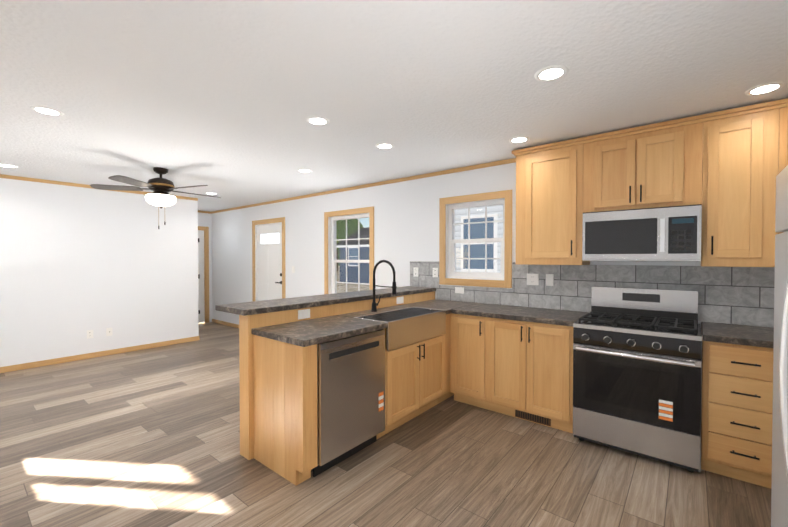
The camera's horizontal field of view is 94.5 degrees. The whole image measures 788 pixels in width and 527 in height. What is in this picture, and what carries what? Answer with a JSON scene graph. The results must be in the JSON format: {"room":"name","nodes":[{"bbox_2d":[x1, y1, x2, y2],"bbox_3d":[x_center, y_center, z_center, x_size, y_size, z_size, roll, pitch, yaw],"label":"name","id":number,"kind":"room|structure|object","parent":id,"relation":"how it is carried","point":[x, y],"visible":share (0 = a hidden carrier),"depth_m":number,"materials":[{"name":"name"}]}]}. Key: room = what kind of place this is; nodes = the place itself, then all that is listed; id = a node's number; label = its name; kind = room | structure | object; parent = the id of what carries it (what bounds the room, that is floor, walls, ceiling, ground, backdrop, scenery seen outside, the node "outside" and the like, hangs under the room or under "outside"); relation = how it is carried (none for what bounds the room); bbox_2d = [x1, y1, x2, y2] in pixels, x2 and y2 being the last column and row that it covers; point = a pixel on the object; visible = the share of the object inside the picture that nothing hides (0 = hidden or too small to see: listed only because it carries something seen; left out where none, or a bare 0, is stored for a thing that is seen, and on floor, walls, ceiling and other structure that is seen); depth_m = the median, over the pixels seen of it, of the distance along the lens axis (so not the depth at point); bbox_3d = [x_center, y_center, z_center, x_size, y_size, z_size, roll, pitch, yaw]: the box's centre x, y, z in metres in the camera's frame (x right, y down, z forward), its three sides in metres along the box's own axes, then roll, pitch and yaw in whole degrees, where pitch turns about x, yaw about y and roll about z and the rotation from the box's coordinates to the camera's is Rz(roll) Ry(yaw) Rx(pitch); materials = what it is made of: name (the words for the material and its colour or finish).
{"room":"kitchen","nodes":[
{"label":"kitchen","id":0,"kind":"room"},
{"bbox_2d":[0,178,198,366],"bbox_3d":[-4.467,0.119,5.004,0.120,2.440,3.340,1,1,39],"label":"wall","id":1,"kind":"structure","parent":0,"point":[76,263],"depth_m":5.13,"materials":[{"name":"white paint"}]},
{"bbox_2d":[87,330,92,338],"bbox_3d":[-4.285,0.998,5.139,0.008,0.115,0.072,1,1,39],"label":"electrical outlet","id":2,"kind":"object","parent":1,"relation":"attached to","point":[89,333],"visible":1,"depth_m":5.13,"materials":[{"name":"white plastic"}]},
{"bbox_2d":[0,174,197,200],"bbox_3d":[-4.402,-1.077,4.955,0.020,0.044,3.309,1,1,39],"label":"crown molding","id":3,"kind":"structure","parent":1,"relation":"attached to","point":[1,175],"depth_m":4.91,"materials":[{"name":"brown wood"}]},
{"bbox_2d":[0,336,199,372],"bbox_3d":[-4.401,1.302,4.995,0.015,0.074,3.321,1,1,39],"label":"baseboard","id":4,"kind":"structure","parent":1,"relation":"attached to","point":[4,369],"depth_m":5.15,"materials":[{"name":"brown wood"}]},
{"bbox_2d":[106,328,111,335],"bbox_3d":[-4.144,0.995,5.308,0.012,0.115,0.072,1,1,39],"label":"electrical outlet","id":5,"kind":"object","parent":1,"relation":"attached to","point":[108,331],"visible":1,"depth_m":5.30,"materials":[{"name":"white plastic"}]},
{"bbox_2d":[198,212,211,321],"bbox_3d":[-4.394,0.081,7.730,0.150,2.440,0.980,1,1,39],"label":"wall","id":6,"kind":"structure","parent":0,"point":[204,219],"depth_m":8.03,"materials":[{"name":"white paint"}]},
{"bbox_2d":[198,226,208,322],"bbox_3d":[-4.383,0.250,7.698,0.150,2.098,0.880,1,1,39],"label":"hall door","id":7,"kind":"structure","parent":6,"relation":"in","point":[203,274],"depth_m":7.94,"materials":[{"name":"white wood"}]},
{"bbox_2d":[0,322,770,526],"bbox_3d":[-1.785,1.411,3.469,9.600,0.100,4.620,1,1,39],"label":"floor","id":8,"kind":"structure","parent":0,"point":[149,437],"depth_m":2.42,"materials":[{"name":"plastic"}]},
{"bbox_2d":[313,329,384,476],"bbox_3d":[-0.476,0.935,2.696,0.569,0.874,0.620,1,1,39],"label":"dishwasher","id":9,"kind":"object","parent":8,"relation":"on","point":[351,391],"visible":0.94,"depth_m":2.48,"materials":[{"name":"silver metal"}]},
{"bbox_2d":[391,314,450,406],"bbox_3d":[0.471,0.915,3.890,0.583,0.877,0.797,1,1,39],"label":"base cabinet","id":10,"kind":"object","parent":8,"relation":"on","point":[420,371],"depth_m":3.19,"materials":[{"name":"brown wood"}]},
{"bbox_2d":[298,309,309,319],"bbox_3d":[-0.711,0.401,2.890,0.008,0.072,0.115,1,1,39],"label":"outlet","id":11,"kind":"object","parent":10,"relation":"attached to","point":[304,314],"visible":1,"depth_m":2.88,"materials":[{"name":"white plastic"}]},
{"bbox_2d":[215,286,435,315],"bbox_3d":[-0.422,0.323,3.560,0.420,0.040,2.427,1,1,39],"label":"bar","id":12,"kind":"object","parent":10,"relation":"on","point":[258,307],"visible":1,"depth_m":3.05,"materials":[{"name":"laminate"}]},
{"bbox_2d":[251,299,450,346],"bbox_3d":[-0.017,0.464,3.271,0.600,0.040,2.367,1,1,39],"label":"countertop","id":13,"kind":"structure","parent":10,"relation":"on","point":[306,333],"depth_m":2.58,"materials":[{"name":"stone"}]},
{"bbox_2d":[371,260,396,311],"bbox_3d":[-0.081,0.205,3.303,0.291,0.477,0.101,1,1,39],"label":"faucet","id":14,"kind":"object","parent":13,"relation":"on","point":[375,304],"visible":1,"depth_m":3.32,"materials":[{"name":"black metal"}]},
{"bbox_2d":[353,307,445,350],"bbox_3d":[0.076,0.552,3.226,0.378,0.224,0.846,1,1,39],"label":"sink","id":15,"kind":"object","parent":13,"relation":"in","point":[409,326],"visible":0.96,"depth_m":3.15,"materials":[{"name":"silver metal"}]},
{"bbox_2d":[397,296,403,303],"bbox_3d":[0.065,0.388,3.843,0.008,0.072,0.115,1,1,39],"label":"outlet","id":16,"kind":"object","parent":10,"relation":"attached to","point":[400,300],"visible":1,"depth_m":3.84,"materials":[{"name":"white plastic"}]},
{"bbox_2d":[423,300,589,326],"bbox_3d":[1.033,0.460,3.519,1.434,0.040,0.657,1,1,39],"label":"countertop","id":17,"kind":"structure","parent":10,"relation":"on","point":[519,313],"depth_m":3.35,"materials":[{"name":"laminate"}]},
{"bbox_2d":[451,313,494,411],"bbox_3d":[0.914,0.919,3.640,0.462,0.877,0.626,1,1,39],"label":"base cabinet","id":18,"kind":"object","parent":8,"relation":"on","point":[472,337],"depth_m":3.40,"materials":[{"name":"brown wood"}]},
{"bbox_2d":[495,318,534,422],"bbox_3d":[1.166,0.922,3.434,0.497,0.877,0.626,1,1,39],"label":"base cabinet","id":19,"kind":"object","parent":8,"relation":"on","point":[506,366],"depth_m":3.15,"materials":[{"name":"brown wood"}]},
{"bbox_2d":[535,323,573,432],"bbox_3d":[1.431,0.925,3.219,0.429,0.877,0.626,1,1,39],"label":"base cabinet","id":20,"kind":"object","parent":8,"relation":"on","point":[553,343],"depth_m":2.94,"materials":[{"name":"brown wood"}]},
{"bbox_2d":[515,410,550,425],"bbox_3d":[1.188,1.314,3.129,0.300,0.080,0.009,1,1,39],"label":"air vent","id":21,"kind":"object","parent":20,"relation":"attached to","point":[533,418],"visible":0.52,"depth_m":3.12,"materials":[{"name":"brown metal"}]},
{"bbox_2d":[573,286,701,472],"bbox_3d":[1.850,0.791,2.785,0.756,1.160,0.715,1,1,39],"label":"range","id":22,"kind":"object","parent":8,"relation":"on","point":[637,371],"visible":1,"depth_m":2.58,"materials":[{"name":"silver metal"}]},
{"bbox_2d":[701,329,773,488],"bbox_3d":[2.340,0.935,2.478,0.385,0.877,0.626,1,1,39],"label":"base cabinet","id":23,"kind":"object","parent":8,"relation":"on","point":[737,393],"depth_m":2.26,"materials":[{"name":"brown wood"}]},
{"bbox_2d":[701,322,773,347],"bbox_3d":[2.582,0.478,2.267,1.019,0.040,0.642,1,1,39],"label":"countertop","id":24,"kind":"structure","parent":23,"relation":"on","point":[758,336],"depth_m":2.34,"materials":[{"name":"stone"}]},
{"bbox_2d":[771,165,787,526],"bbox_3d":[1.670,0.508,1.054,0.868,1.775,0.900,1,1,39],"label":"fridge","id":25,"kind":"object","parent":8,"relation":"on","point":[779,501],"visible":1,"depth_m":1.48,"materials":[{"name":"silver metal"}]},
{"bbox_2d":[0,0,787,211],"bbox_3d":[-1.785,-1.129,3.434,9.600,0.100,4.620,1,1,39],"label":"ceiling","id":26,"kind":"structure","parent":0,"point":[223,99],"depth_m":2.12,"materials":[{"name":"white paint"}]},
{"bbox_2d":[0,164,17,167],"bbox_3d":[-4.293,-1.084,4.045,0.176,0.006,0.176,1,1,39],"label":"recessed light","id":27,"kind":"object","parent":26,"relation":"in","point":[8,165],"visible":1,"depth_m":4.04,"materials":[{"name":"white plastic"}]},
{"bbox_2d":[30,106,63,115],"bbox_3d":[-2.420,-1.063,2.545,0.176,0.006,0.176,1,1,39],"label":"recessed light","id":28,"kind":"object","parent":26,"relation":"in","point":[47,110],"visible":1,"depth_m":2.53,"materials":[{"name":"white plastic"}]},
{"bbox_2d":[90,167,220,228],"bbox_3d":[-2.644,-0.739,4.237,1.306,0.699,1.247,1,1,39],"label":"ceiling fan","id":29,"kind":"object","parent":26,"relation":"hanging from","point":[160,195],"visible":1,"depth_m":4.08,"materials":[{"name":"brown metal"}]},
{"bbox_2d":[297,169,311,172],"bbox_3d":[-1.047,-1.087,4.277,0.176,0.006,0.176,1,1,39],"label":"recessed light","id":30,"kind":"object","parent":26,"relation":"in","point":[305,170],"visible":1,"depth_m":4.25,"materials":[{"name":"white plastic"}]},
{"bbox_2d":[306,116,329,124],"bbox_3d":[-0.569,-1.065,2.727,0.176,0.006,0.176,1,1,39],"label":"recessed light","id":31,"kind":"object","parent":26,"relation":"in","point":[316,120],"visible":1,"depth_m":2.71,"materials":[{"name":"white"}]},
{"bbox_2d":[375,143,393,148],"bbox_3d":[-0.084,-1.074,3.338,0.176,0.006,0.176,1,1,39],"label":"recessed light","id":32,"kind":"object","parent":26,"relation":"in","point":[384,146],"visible":1,"depth_m":3.32,"materials":[{"name":"white plastic"}]},
{"bbox_2d":[509,136,529,142],"bbox_3d":[1.086,-1.071,3.159,0.176,0.006,0.176,1,1,39],"label":"recessed light","id":33,"kind":"object","parent":26,"relation":"in","point":[519,139],"visible":1,"depth_m":3.15,"materials":[{"name":"white plastic"}]},
{"bbox_2d":[534,65,567,80],"bbox_3d":[0.874,-1.056,2.029,0.176,0.006,0.176,1,1,39],"label":"recessed light","id":34,"kind":"object","parent":26,"relation":"in","point":[551,73],"visible":1,"depth_m":2.02,"materials":[{"name":"white plastic"}]},
{"bbox_2d":[745,82,785,94],"bbox_3d":[2.249,-1.058,2.212,0.176,0.006,0.176,1,1,39],"label":"recessed light","id":35,"kind":"object","parent":26,"relation":"in","point":[765,88],"visible":1,"depth_m":2.20,"materials":[{"name":"white plastic"}]},
{"bbox_2d":[212,162,763,326],"bbox_3d":[-0.374,0.117,5.184,9.600,2.440,0.150,1,1,39],"label":"wall","id":36,"kind":"structure","parent":0,"point":[406,222],"depth_m":5.12,"materials":[{"name":"white paint"}]},
{"bbox_2d":[212,319,238,327],"bbox_3d":[-3.369,1.266,7.535,1.704,0.074,0.011,1,1,39],"label":"baseboard","id":37,"kind":"structure","parent":36,"relation":"attached to","point":[213,320],"depth_m":7.67,"materials":[{"name":"brown wood"}]},
{"bbox_2d":[252,217,285,301],"bbox_3d":[-2.256,0.253,6.691,1.056,2.121,0.155,1,1,39],"label":"entry door","id":38,"kind":"structure","parent":36,"relation":"in","point":[268,259],"depth_m":6.70,"materials":[{"name":"white wood"}]},
{"bbox_2d":[324,206,373,293],"bbox_3d":[-0.635,-0.033,5.368,1.030,1.505,0.142,1,1,39],"label":"living room window","id":39,"kind":"structure","parent":36,"relation":"in","point":[331,260],"depth_m":5.47,"materials":[{"name":"white paint"}]},
{"bbox_2d":[211,158,515,213],"bbox_3d":[-1.359,-1.090,5.858,6.899,0.044,0.020,1,1,39],"label":"crown molding","id":40,"kind":"structure","parent":36,"relation":"attached to","point":[490,164],"depth_m":4.79,"materials":[{"name":"brown wood"}]},
{"bbox_2d":[439,190,511,287],"bbox_3d":[0.921,-0.258,4.097,0.875,1.020,0.142,1,1,39],"label":"kitchen window","id":41,"kind":"structure","parent":36,"relation":"in","point":[448,275],"depth_m":4.09,"materials":[{"name":"white paint"}]},
{"bbox_2d":[512,138,589,264],"bbox_3d":[1.460,-0.511,3.368,0.572,1.043,0.330,1,1,39],"label":"upper cabinet","id":42,"kind":"object","parent":36,"relation":"attached to","point":[549,179],"depth_m":3.23,"materials":[{"name":"brown wood"}]},
{"bbox_2d":[410,261,774,326],"bbox_3d":[1.691,0.215,3.400,3.837,0.451,0.008,1,1,39],"label":"backsplash","id":43,"kind":"structure","parent":36,"relation":"attached to","point":[738,295],"depth_m":3.12,"materials":[{"name":"tile"}]},
{"bbox_2d":[413,267,417,276],"bbox_3d":[0.273,0.106,4.543,0.072,0.115,0.008,1,1,39],"label":"outlet","id":44,"kind":"object","parent":43,"relation":"attached to","point":[415,271],"visible":1,"depth_m":4.54,"materials":[{"name":"white plastic"}]},
{"bbox_2d":[433,268,437,276],"bbox_3d":[0.493,0.108,4.364,0.072,0.115,0.008,1,1,39],"label":"outlet","id":45,"kind":"object","parent":43,"relation":"attached to","point":[435,272],"visible":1,"depth_m":4.36,"materials":[{"name":"white plastic"}]},
{"bbox_2d":[455,287,463,293],"bbox_3d":[0.747,0.306,4.159,0.115,0.070,0.008,1,1,39],"label":"outlet","id":46,"kind":"object","parent":43,"relation":"attached to","point":[459,290],"visible":1,"depth_m":4.15,"materials":[{"name":"white plastic"}]},
{"bbox_2d":[527,273,538,284],"bbox_3d":[1.384,0.159,3.639,0.115,0.115,0.008,1,1,39],"label":"outlet","id":47,"kind":"object","parent":43,"relation":"attached to","point":[532,279],"visible":1,"depth_m":3.64,"materials":[{"name":"white plastic"}]},
{"bbox_2d":[546,274,553,285],"bbox_3d":[1.509,0.160,3.536,0.072,0.115,0.008,1,1,39],"label":"outlet","id":48,"kind":"object","parent":43,"relation":"attached to","point":[549,279],"visible":1,"depth_m":3.53,"materials":[{"name":"white plastic"}]},
{"bbox_2d":[584,114,703,212],"bbox_3d":[1.981,-0.724,2.940,0.768,0.605,0.330,1,1,39],"label":"upper cabinet","id":49,"kind":"object","parent":36,"relation":"attached to","point":[662,165],"depth_m":2.78,"materials":[{"name":"brown wood"}]},
{"bbox_2d":[582,204,701,260],"bbox_3d":[1.958,-0.220,2.907,0.748,0.394,0.421,1,1,39],"label":"over-the-range microwave","id":50,"kind":"object","parent":49,"relation":"attached to","point":[670,233],"visible":1,"depth_m":2.73,"materials":[{"name":"silver metal"}]},
{"bbox_2d":[701,102,779,266],"bbox_3d":[2.417,-0.500,2.588,0.355,1.043,0.330,1,1,39],"label":"upper cabinet","id":51,"kind":"object","parent":36,"relation":"attached to","point":[724,168],"depth_m":2.45,"materials":[{"name":"brown wood"}]},
{"bbox_2d":[776,98,787,233],"bbox_3d":[2.816,-0.496,2.264,0.672,1.043,0.330,1,1,39],"label":"upper cabinet","id":52,"kind":"object","parent":36,"relation":"attached to","point":[783,105],"depth_m":2.33,"materials":[{"name":"brown wood"}]},
{"label":"outside","id":53,"kind":"structure","parent":0,"visible":0},
{"bbox_2d":[337,267,368,292],"bbox_3d":[1.799,1.807,17.930,100.000,0.200,150.000,1,1,39],"label":"ground","id":54,"kind":"structure","parent":53,"point":[343,290],"depth_m":24.51,"materials":[{"name":"white"}]},
{"bbox_2d":[336,219,362,271],"bbox_3d":[0.436,-3.422,49.397,44.850,9.370,21.000,1,1,39],"label":"trees","id":55,"kind":"object","parent":54,"relation":"on","point":[341,223],"depth_m":42.25,"materials":[{"name":"green plant"}]},
{"bbox_2d":[337,227,368,283],"bbox_3d":[0.957,-0.742,28.500,9.400,4.600,6.700,1,1,39],"label":"house","id":56,"kind":"structure","parent":54,"relation":"on","point":[364,272],"depth_m":27.99,"materials":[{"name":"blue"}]},
{"bbox_2d":[455,205,502,279],"bbox_3d":[6.365,-0.662,8.616,13.900,5.000,5.500,1,1,39],"label":"house","id":57,"kind":"structure","parent":54,"relation":"on","point":[463,248],"depth_m":8.95,"materials":[{"name":"white"}]}
]}

